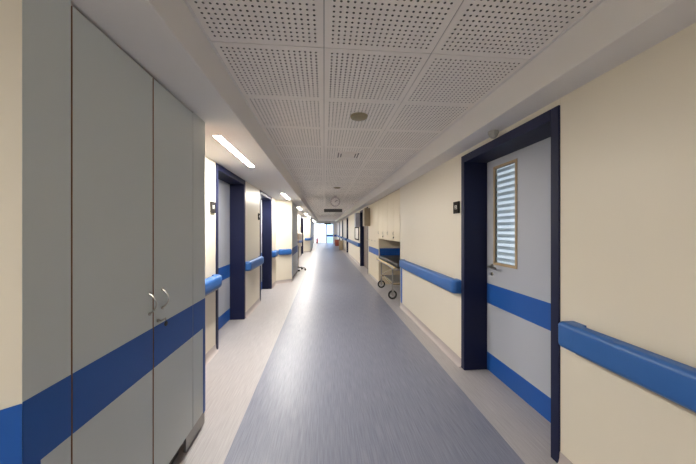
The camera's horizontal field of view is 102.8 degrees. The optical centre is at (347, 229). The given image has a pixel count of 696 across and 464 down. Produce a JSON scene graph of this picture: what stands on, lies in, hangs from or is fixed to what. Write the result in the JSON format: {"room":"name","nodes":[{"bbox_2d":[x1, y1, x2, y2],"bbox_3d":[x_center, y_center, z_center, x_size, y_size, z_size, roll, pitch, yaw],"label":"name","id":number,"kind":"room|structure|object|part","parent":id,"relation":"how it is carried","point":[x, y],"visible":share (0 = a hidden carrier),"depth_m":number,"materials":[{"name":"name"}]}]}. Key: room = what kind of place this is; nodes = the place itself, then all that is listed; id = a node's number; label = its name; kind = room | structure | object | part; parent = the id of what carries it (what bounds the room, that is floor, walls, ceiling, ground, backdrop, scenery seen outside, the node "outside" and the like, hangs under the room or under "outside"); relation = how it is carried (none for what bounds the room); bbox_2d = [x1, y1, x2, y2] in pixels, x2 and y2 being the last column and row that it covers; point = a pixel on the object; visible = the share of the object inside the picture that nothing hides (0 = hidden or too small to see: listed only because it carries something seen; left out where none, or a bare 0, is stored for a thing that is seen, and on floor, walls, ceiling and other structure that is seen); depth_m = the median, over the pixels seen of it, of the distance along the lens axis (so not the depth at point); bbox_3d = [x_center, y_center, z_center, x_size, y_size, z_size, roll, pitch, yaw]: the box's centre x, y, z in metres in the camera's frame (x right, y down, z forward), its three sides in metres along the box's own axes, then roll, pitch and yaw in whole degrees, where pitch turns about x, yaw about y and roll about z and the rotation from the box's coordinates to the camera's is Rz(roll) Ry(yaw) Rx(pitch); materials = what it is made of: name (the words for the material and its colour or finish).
{"room":"hospital interior","nodes":[
{"label":"hospital interior","id":0,"kind":"room"},
{"bbox_2d":[0,0,21,463],"bbox_3d":[-1.109,0.307,0.581,0.395,2.185,0.395,0,0,-5],"label":"wall","id":1,"kind":"structure","parent":0,"point":[10,10],"depth_m":0.78,"materials":[{"name":"beige paint"}]},
{"bbox_2d":[205,156,303,353],"bbox_3d":[-2.443,0.307,12.837,0.160,2.185,34.040,0,0,-5],"label":"wall","id":2,"kind":"structure","parent":0,"point":[252,194],"depth_m":4.44,"materials":[{"name":"beige paint"}]},
{"bbox_2d":[210,201,215,212],"bbox_3d":[-1.514,-0.255,3.116,0.020,0.124,0.120,0,0,-5],"label":"door sign","id":3,"kind":"object","parent":2,"relation":"attached to","point":[212,204],"visible":1,"depth_m":3.09,"materials":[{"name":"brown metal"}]},
{"bbox_2d":[205,274,221,295],"bbox_3d":[-1.435,0.586,2.611,0.090,0.162,1.210,0,0,-5],"label":"handrail","id":4,"kind":"object","parent":2,"relation":"attached to","point":[214,282],"visible":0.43,"depth_m":2.94,"materials":[{"name":"blue plastic"}]},
{"bbox_2d":[216,163,244,349],"bbox_3d":[-1.713,0.310,3.802,0.280,2.180,1.190,0,0,-5],"label":"door","id":5,"kind":"structure","parent":2,"relation":"in","point":[230,188],"depth_m":4.27,"materials":[{"name":"blue paint"}]},
{"bbox_2d":[245,256,263,270],"bbox_3d":[-1.635,0.586,4.923,0.090,0.162,1.010,0,0,-5],"label":"handrail","id":6,"kind":"object","parent":2,"relation":"attached to","point":[250,265],"visible":1,"depth_m":4.66,"materials":[{"name":"blue plastic"}]},
{"bbox_2d":[205,251,309,365],"bbox_3d":[-2.157,1.359,12.862,0.417,0.082,34.000,0,0,-5],"label":"baseboard","id":7,"kind":"structure","parent":2,"relation":"attached to","point":[212,352],"depth_m":4.61,"materials":[{"name":"grey plastic"}]},
{"bbox_2d":[260,190,271,300],"bbox_3d":[-1.906,0.310,6.033,0.280,2.180,1.230,0,0,-5],"label":"door","id":8,"kind":"structure","parent":2,"relation":"in","point":[265,200],"depth_m":6.59,"materials":[{"name":"blue paint"}]},
{"bbox_2d":[272,250,277,256],"bbox_3d":[-1.806,0.586,6.910,0.090,0.162,0.480,0,0,-5],"label":"handrail","id":9,"kind":"object","parent":2,"relation":"attached to","point":[275,252],"visible":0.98,"depth_m":6.71,"materials":[{"name":"blue plastic"}]},
{"bbox_2d":[301,216,302,255],"bbox_3d":[-2.737,0.328,15.773,0.300,2.145,1.300,0,0,-5],"label":"door","id":10,"kind":"structure","parent":2,"relation":"in","point":[301,216],"depth_m":16.37,"materials":[{"name":"blue paint"}]},
{"bbox_2d":[276,200,291,280],"bbox_3d":[-1.696,0.307,7.371,0.392,2.185,0.260,0,0,-5],"label":"wall","id":11,"kind":"structure","parent":0,"point":[283,208],"depth_m":7.36,"materials":[{"name":"beige paint"}]},
{"bbox_2d":[278,249,291,254],"bbox_3d":[-1.654,0.586,7.360,0.379,0.162,0.070,0,0,-39],"label":"handrail","id":12,"kind":"object","parent":11,"relation":"attached to","point":[280,251],"visible":1,"depth_m":7.32,"materials":[{"name":"blue plastic"}]},
{"bbox_2d":[304,217,309,250],"bbox_3d":[-2.566,0.307,17.444,0.392,2.185,0.400,0,0,-5],"label":"wall","id":13,"kind":"structure","parent":0,"point":[306,220],"depth_m":17.40,"materials":[{"name":"beige paint"}]},
{"bbox_2d":[313,221,336,242],"bbox_3d":[-2.312,0.180,29.979,4.050,2.440,0.146,0,0,-5],"label":"wall","id":14,"kind":"structure","parent":0,"point":[335,224],"depth_m":29.98,"materials":[{"name":"white paint"}]},
{"bbox_2d":[326,223,333,242],"bbox_3d":[-1.947,0.340,29.994,0.800,2.120,0.080,0,0,-5],"label":"door","id":15,"kind":"structure","parent":14,"relation":"in","point":[331,223],"depth_m":29.97,"materials":[{"name":"white plastic"}]},
{"bbox_2d":[172,243,556,463],"bbox_3d":[-0.844,1.429,12.976,4.050,0.061,34.400,0,0,-5],"label":"floor","id":16,"kind":"structure","parent":0,"point":[328,368],"depth_m":2.41,"materials":[{"name":"grey laminate"}]},
{"bbox_2d":[22,0,204,463],"bbox_3d":[-1.159,0.309,1.392,0.427,2.181,1.228,0,0,-5],"label":"storage cabinet","id":17,"kind":"object","parent":16,"relation":"on","point":[113,163],"visible":1,"depth_m":1.08,"materials":[{"name":"grey laminate"}]},
{"bbox_3d":[-0.944,0.309,0.871,0.012,2.181,0.154,0,0,-5],"label":"filler panel","id":18,"kind":"part","parent":17,"relation":"part of","materials":[{"name":"grey laminate"}]},
{"bbox_3d":[-0.974,0.267,1.177,0.018,2.071,0.447,0,0,-5],"label":"cabinet door","id":19,"kind":"part","parent":17,"relation":"part of","materials":[{"name":"grey laminate"}]},
{"bbox_3d":[-0.963,0.365,1.375,0.039,0.117,0.017,0,0,-5],"label":"handle","id":20,"kind":"part","parent":17,"relation":"part of","materials":[{"name":"metal"}]},
{"bbox_3d":[-0.972,0.365,1.484,0.039,0.117,0.017,0,0,-5],"label":"handle","id":21,"kind":"part","parent":17,"relation":"part of","materials":[{"name":"metal"}]},
{"bbox_3d":[-1.012,0.267,1.619,0.018,2.071,0.419,0,0,-5],"label":"cabinet door","id":22,"kind":"part","parent":17,"relation":"part of","materials":[{"name":"grey laminate"}]},
{"bbox_3d":[-1.038,1.353,1.882,0.016,0.094,0.269,0,0,-5],"label":"kick plate","id":23,"kind":"part","parent":17,"relation":"part of","materials":[{"name":"grey metal"}]},
{"bbox_3d":[-1.040,0.261,1.925,0.022,2.083,0.186,0,0,-5],"label":"filler panel","id":24,"kind":"part","parent":17,"relation":"part of","materials":[{"name":"grey laminate"}]},
{"bbox_2d":[292,202,297,280],"bbox_3d":[-1.773,0.309,8.289,0.391,2.181,1.580,0,0,-5],"label":"storage cabinet","id":25,"kind":"object","parent":16,"relation":"on","point":[294,207],"visible":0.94,"depth_m":8.13,"materials":[{"name":"grey laminate"}]},
{"bbox_3d":[-1.525,0.309,7.595,0.012,2.181,0.156,0,0,-5],"label":"filler panel","id":26,"kind":"part","parent":25,"relation":"part of","materials":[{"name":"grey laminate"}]},
{"bbox_3d":[-1.562,0.267,7.985,0.018,2.071,0.614,0,0,-5],"label":"cabinet door","id":27,"kind":"part","parent":25,"relation":"part of","materials":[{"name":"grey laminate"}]},
{"bbox_3d":[-1.615,0.267,8.603,0.018,2.071,0.614,0,0,-5],"label":"cabinet door","id":28,"kind":"part","parent":25,"relation":"part of","materials":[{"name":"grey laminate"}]},
{"bbox_3d":[-1.651,0.261,9.002,0.022,2.083,0.178,0,0,-5],"label":"filler panel","id":29,"kind":"part","parent":25,"relation":"part of","materials":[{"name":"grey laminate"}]},
{"bbox_2d":[298,233,305,270],"bbox_3d":[-1.700,0.750,9.598,0.522,1.299,0.475,0,0,-5],"label":"monitor stand","id":30,"kind":"object","parent":16,"relation":"on","point":[299,234],"visible":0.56,"depth_m":9.53,"materials":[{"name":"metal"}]},
{"bbox_2d":[310,218,312,251],"bbox_3d":[-2.740,0.309,19.487,0.391,2.181,3.700,0,0,-5],"label":"storage cabinet","id":31,"kind":"object","parent":16,"relation":"on","point":[311,220],"visible":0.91,"depth_m":19.20,"materials":[{"name":"grey laminate"}]},
{"bbox_3d":[-2.402,0.309,17.758,0.012,2.181,0.196,0,0,-5],"label":"filler panel","id":32,"kind":"part","parent":31,"relation":"part of","materials":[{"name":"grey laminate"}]},
{"bbox_2d":[339,240,342,249],"bbox_3d":[-0.499,1.073,19.730,0.324,0.655,0.364,0,0,-5],"label":"waste bin","id":33,"kind":"object","parent":16,"relation":"on","point":[340,241],"visible":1,"depth_m":19.57,"materials":[{"name":"beige plastic"}]},
{"bbox_2d":[369,200,399,283],"bbox_3d":[1.040,0.308,7.945,0.679,2.183,1.544,0,0,-5],"label":"tall cabinet","id":34,"kind":"object","parent":16,"relation":"on","point":[377,246],"visible":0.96,"depth_m":7.30,"materials":[{"name":"beige laminate"}]},
{"bbox_3d":[0.686,0.281,8.429,0.018,2.099,0.508,0,0,-5],"label":"cupboard door","id":35,"kind":"part","parent":34,"relation":"part of","materials":[{"name":"beige laminate"}]},
{"bbox_3d":[0.731,0.281,7.917,0.018,2.099,0.500,0,0,-5],"label":"cupboard door","id":36,"kind":"part","parent":34,"relation":"part of","materials":[{"name":"beige laminate"}]},
{"bbox_3d":[0.775,0.281,7.409,0.018,2.099,0.500,0,0,-5],"label":"cupboard door","id":37,"kind":"part","parent":34,"relation":"part of","materials":[{"name":"beige laminate"}]},
{"bbox_3d":[1.125,0.308,7.181,0.639,2.183,0.004,0,0,-5],"label":"panel","id":38,"kind":"part","parent":34,"relation":"part of","materials":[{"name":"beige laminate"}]},
{"bbox_2d":[376,255,399,298],"bbox_3d":[1.127,1.020,6.155,0.729,0.760,1.922,0,0,-5],"label":"trolley","id":39,"kind":"object","parent":16,"relation":"on","point":[392,261],"visible":0.54,"depth_m":6.03,"materials":[{"name":"grey metal"}]},
{"bbox_3d":[0.800,0.718,6.117,0.027,0.054,1.850,0,0,-5],"label":"rail","id":40,"kind":"part","parent":39,"relation":"part of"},
{"bbox_3d":[1.127,0.745,6.155,0.647,0.034,1.922,0,0,-5],"label":"frame","id":41,"kind":"part","parent":39,"relation":"part of","materials":[{"name":"grey metal"}]},
{"bbox_3d":[1.127,0.688,6.155,0.555,0.095,1.830,0,0,-5],"label":"mattress","id":42,"kind":"part","parent":39,"relation":"part of","materials":[{"name":"black plastic"}]},
{"bbox_3d":[1.124,0.941,6.190,0.569,0.343,1.124,0,0,-5],"label":"frame","id":43,"kind":"part","parent":39,"relation":"part of","materials":[{"name":"metal"}]},
{"bbox_2d":[384,275,399,282],"bbox_3d":[1.126,1.079,6.170,0.475,0.018,0.900,0,0,-5],"label":"shelf","id":44,"kind":"object","parent":39,"relation":"attached to","point":[396,278],"depth_m":6.13,"materials":[{"name":"grey metal"}]},
{"bbox_2d":[70,0,695,222],"bbox_3d":[-0.844,-0.917,12.976,4.050,0.265,34.000,0,0,-5],"label":"ceiling","id":45,"kind":"structure","parent":0,"point":[282,82],"depth_m":1.58,"materials":[{"name":"white paint"}]},
{"bbox_2d":[212,135,254,166],"bbox_3d":[-1.135,-0.781,2.863,0.070,0.007,1.140,0,0,-5],"label":"recessed light","id":46,"kind":"object","parent":45,"relation":"in","point":[219,138],"visible":1,"depth_m":2.69,"materials":[{"name":"white plastic"}]},
{"bbox_2d":[324,196,341,211],"bbox_3d":[-0.431,-0.754,8.042,0.525,0.472,0.072,0,0,-5],"label":"display board","id":47,"kind":"object","parent":45,"relation":"hanging from","point":[340,209],"visible":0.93,"depth_m":8.01,"materials":[{"name":"black plastic"}]},
{"bbox_2d":[330,196,339,206],"bbox_3d":[-0.369,-0.833,8.048,0.280,0.314,0.100,0,0,-5],"label":"clock","id":48,"kind":"object","parent":45,"relation":"hanging from","point":[335,201],"visible":0.99,"depth_m":8.02,"materials":[{"name":"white plastic"}]},
{"bbox_2d":[336,152,360,158],"bbox_3d":[-0.001,-0.984,3.674,0.304,0.016,0.304,0,0,-5],"label":"ceiling vent","id":49,"kind":"object","parent":45,"relation":"in","point":[340,155],"visible":1,"depth_m":3.64,"materials":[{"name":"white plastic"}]},
{"bbox_3d":[-0.001,-0.980,3.674,0.172,0.008,0.172,0,0,-5],"label":"plate","id":50,"kind":"part","parent":49,"relation":"part of","materials":[{"name":"white metal"}]},
{"bbox_2d":[350,112,367,120],"bbox_3d":[0.096,-0.975,2.412,0.150,0.030,0.150,0,0,-5],"label":"ceiling speaker","id":51,"kind":"object","parent":45,"relation":"attached to","point":[358,116],"visible":1,"depth_m":2.38,"materials":[{"name":"plastic"}]},
{"bbox_2d":[353,116,365,120],"bbox_3d":[0.096,-0.965,2.412,0.114,0.010,0.114,0,0,-5],"label":"grille","id":52,"kind":"object","parent":51,"relation":"attached to","point":[356,118],"depth_m":2.40,"materials":[{"name":"plastic"}]},
{"bbox_3d":[-0.819,-0.987,12.978,1.800,0.006,34.000,0,0,-5],"label":"perimeter trim","id":53,"kind":"part","parent":45,"relation":"part of","materials":[{"name":"white paint"}]},
{"bbox_2d":[488,130,498,138],"bbox_3d":[1.159,-0.757,2.218,0.080,0.057,0.080,0,0,-5],"label":"sensor","id":54,"kind":"object","parent":45,"relation":"attached to","point":[492,134],"visible":1,"depth_m":2.19,"materials":[{"name":"grey plastic"}]},
{"bbox_2d":[337,22,695,463],"bbox_3d":[0.356,0.307,13.079,0.160,2.185,34.040,0,0,-5],"label":"wall","id":55,"kind":"structure","parent":0,"point":[628,134],"depth_m":1.33,"materials":[{"name":"beige paint"}]},
{"bbox_2d":[346,218,347,252],"bbox_3d":[0.087,0.328,16.720,0.260,2.145,1.200,0,0,-5],"label":"door","id":56,"kind":"structure","parent":55,"relation":"in","point":[346,218],"depth_m":17.30,"materials":[{"name":"blue paint"}]},
{"bbox_2d":[347,239,359,246],"bbox_3d":[0.197,0.587,13.467,0.090,0.150,5.280,0,0,-5],"label":"handrail","id":57,"kind":"object","parent":55,"relation":"attached to","point":[357,244],"visible":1,"depth_m":12.38,"materials":[{"name":"blue plastic"}]},
{"bbox_2d":[354,213,359,226],"bbox_3d":[0.356,-0.395,11.041,0.192,0.550,0.360,0,0,-5],"label":"wall box","id":58,"kind":"object","parent":55,"relation":"attached to","point":[356,215],"visible":1,"depth_m":10.87,"materials":[{"name":"grey metal"}]},
{"bbox_2d":[355,227,358,239],"bbox_3d":[0.371,0.145,11.801,0.030,0.550,1.350,0,0,-5],"label":"notice board","id":59,"kind":"object","parent":55,"relation":"attached to","point":[356,228],"visible":0.84,"depth_m":11.66,"materials":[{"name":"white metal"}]},
{"bbox_3d":[0.380,0.145,11.801,0.012,0.450,1.230,0,0,-5],"label":"panel","id":60,"kind":"part","parent":59,"relation":"part of","materials":[{"name":"white plastic"}]},
{"bbox_2d":[360,207,367,268],"bbox_3d":[0.656,0.328,9.843,0.210,2.145,2.000,0,0,-5],"label":"door","id":61,"kind":"structure","parent":55,"relation":"in","point":[363,229],"depth_m":10.77,"materials":[{"name":"blue paint"}]},
{"bbox_2d":[363,208,369,225],"bbox_3d":[0.563,-0.395,8.640,0.192,0.550,0.360,0,0,-5],"label":"wall box","id":62,"kind":"object","parent":55,"relation":"attached to","point":[366,211],"visible":1,"depth_m":8.46,"materials":[{"name":"metal"}]},
{"bbox_2d":[401,268,401,302],"bbox_3d":[0.968,1.028,5.042,0.003,0.745,0.100,0,0,-5],"label":"guard","id":63,"kind":"object","parent":55,"relation":"attached to","point":[401,268],"visible":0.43,"depth_m":5.03,"materials":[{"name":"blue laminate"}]},
{"bbox_2d":[399,259,460,293],"bbox_3d":[1.026,0.587,3.868,0.090,0.150,2.070,0,0,-5],"label":"handrail","id":64,"kind":"object","parent":55,"relation":"attached to","point":[453,285],"visible":1,"depth_m":3.34,"materials":[{"name":"blue plastic"}]},
{"bbox_2d":[453,201,459,213],"bbox_3d":[1.142,-0.237,2.929,0.020,0.124,0.120,0,0,-5],"label":"door sign","id":65,"kind":"object","parent":55,"relation":"attached to","point":[456,205],"visible":1,"depth_m":2.91,"materials":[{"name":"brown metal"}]},
{"bbox_2d":[343,248,572,463],"bbox_3d":[0.259,1.359,13.071,0.037,0.082,34.000,0,0,-5],"label":"baseboard","id":66,"kind":"structure","parent":55,"relation":"attached to","point":[452,355],"depth_m":3.40,"materials":[{"name":"grey plastic"}]},
{"bbox_2d":[461,105,559,462],"bbox_3d":[1.351,0.328,2.255,0.300,2.145,1.180,0,0,-5],"label":"door","id":67,"kind":"structure","parent":55,"relation":"in","point":[510,184],"depth_m":2.34,"materials":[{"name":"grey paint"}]},
{"bbox_3d":[1.378,0.387,2.649,0.058,0.116,0.156,0,0,-5],"label":"handle","id":68,"kind":"part","parent":67,"relation":"part of","materials":[{"name":"metal"}]},
{"bbox_2d":[497,164,514,262],"bbox_3d":[1.431,-0.140,2.515,0.003,0.855,0.278,0,0,-5],"label":"blind","id":69,"kind":"object","parent":67,"relation":"in","point":[506,172],"depth_m":2.52,"materials":[{"name":"white plastic"}]},
{"bbox_3d":[1.440,-0.137,2.516,0.006,0.889,0.280,0,0,-5],"label":"frosted pane","id":70,"kind":"part","parent":67,"relation":"part of","materials":[{"name":"white glass"}]},
{"bbox_2d":[558,321,695,413],"bbox_3d":[1.437,0.587,-0.894,0.090,0.150,4.972,0,0,-5],"label":"handrail","id":71,"kind":"object","parent":55,"relation":"attached to","point":[674,381],"visible":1,"depth_m":1.19,"materials":[{"name":"blue plastic"}]},
{"bbox_3d":[1.152,0.307,6.945,0.690,2.185,3.640,0,0,-5],"label":"wall","id":72,"kind":"structure","parent":0,"visible":0},
{"bbox_2d":[378,189,399,241],"bbox_3d":[1.061,-0.281,6.160,0.427,1.003,2.008,0,0,-5],"label":"upper cabinet","id":73,"kind":"object","parent":72,"relation":"attached to","point":[389,205],"visible":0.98,"depth_m":5.88,"materials":[{"name":"beige laminate"}]},
{"bbox_3d":[0.819,-0.275,6.896,0.018,0.989,0.490,0,0,-5],"label":"cupboard door","id":74,"kind":"part","parent":73,"relation":"part of","materials":[{"name":"beige laminate"}]},
{"bbox_3d":[0.862,-0.275,6.398,0.018,0.989,0.490,0,0,-5],"label":"cupboard door","id":75,"kind":"part","parent":73,"relation":"part of","materials":[{"name":"beige laminate"}]},
{"bbox_3d":[0.905,-0.275,5.897,0.018,0.989,0.495,0,0,-5],"label":"cupboard door","id":76,"kind":"part","parent":73,"relation":"part of","materials":[{"name":"beige laminate"}]},
{"bbox_3d":[0.949,-0.275,5.395,0.018,0.989,0.493,0,0,-5],"label":"cupboard door","id":77,"kind":"part","parent":73,"relation":"part of","materials":[{"name":"beige laminate"}]},
{"label":"outside","id":78,"kind":"structure","parent":0,"visible":0},
{"bbox_2d":[314,234,332,242],"bbox_3d":[-5.174,1.470,59.927,60.000,0.100,59.700,0,0,-5],"label":"ground","id":79,"kind":"structure","parent":78,"point":[321,239],"depth_m":46.45,"materials":[{"name":"white"}]}
]}

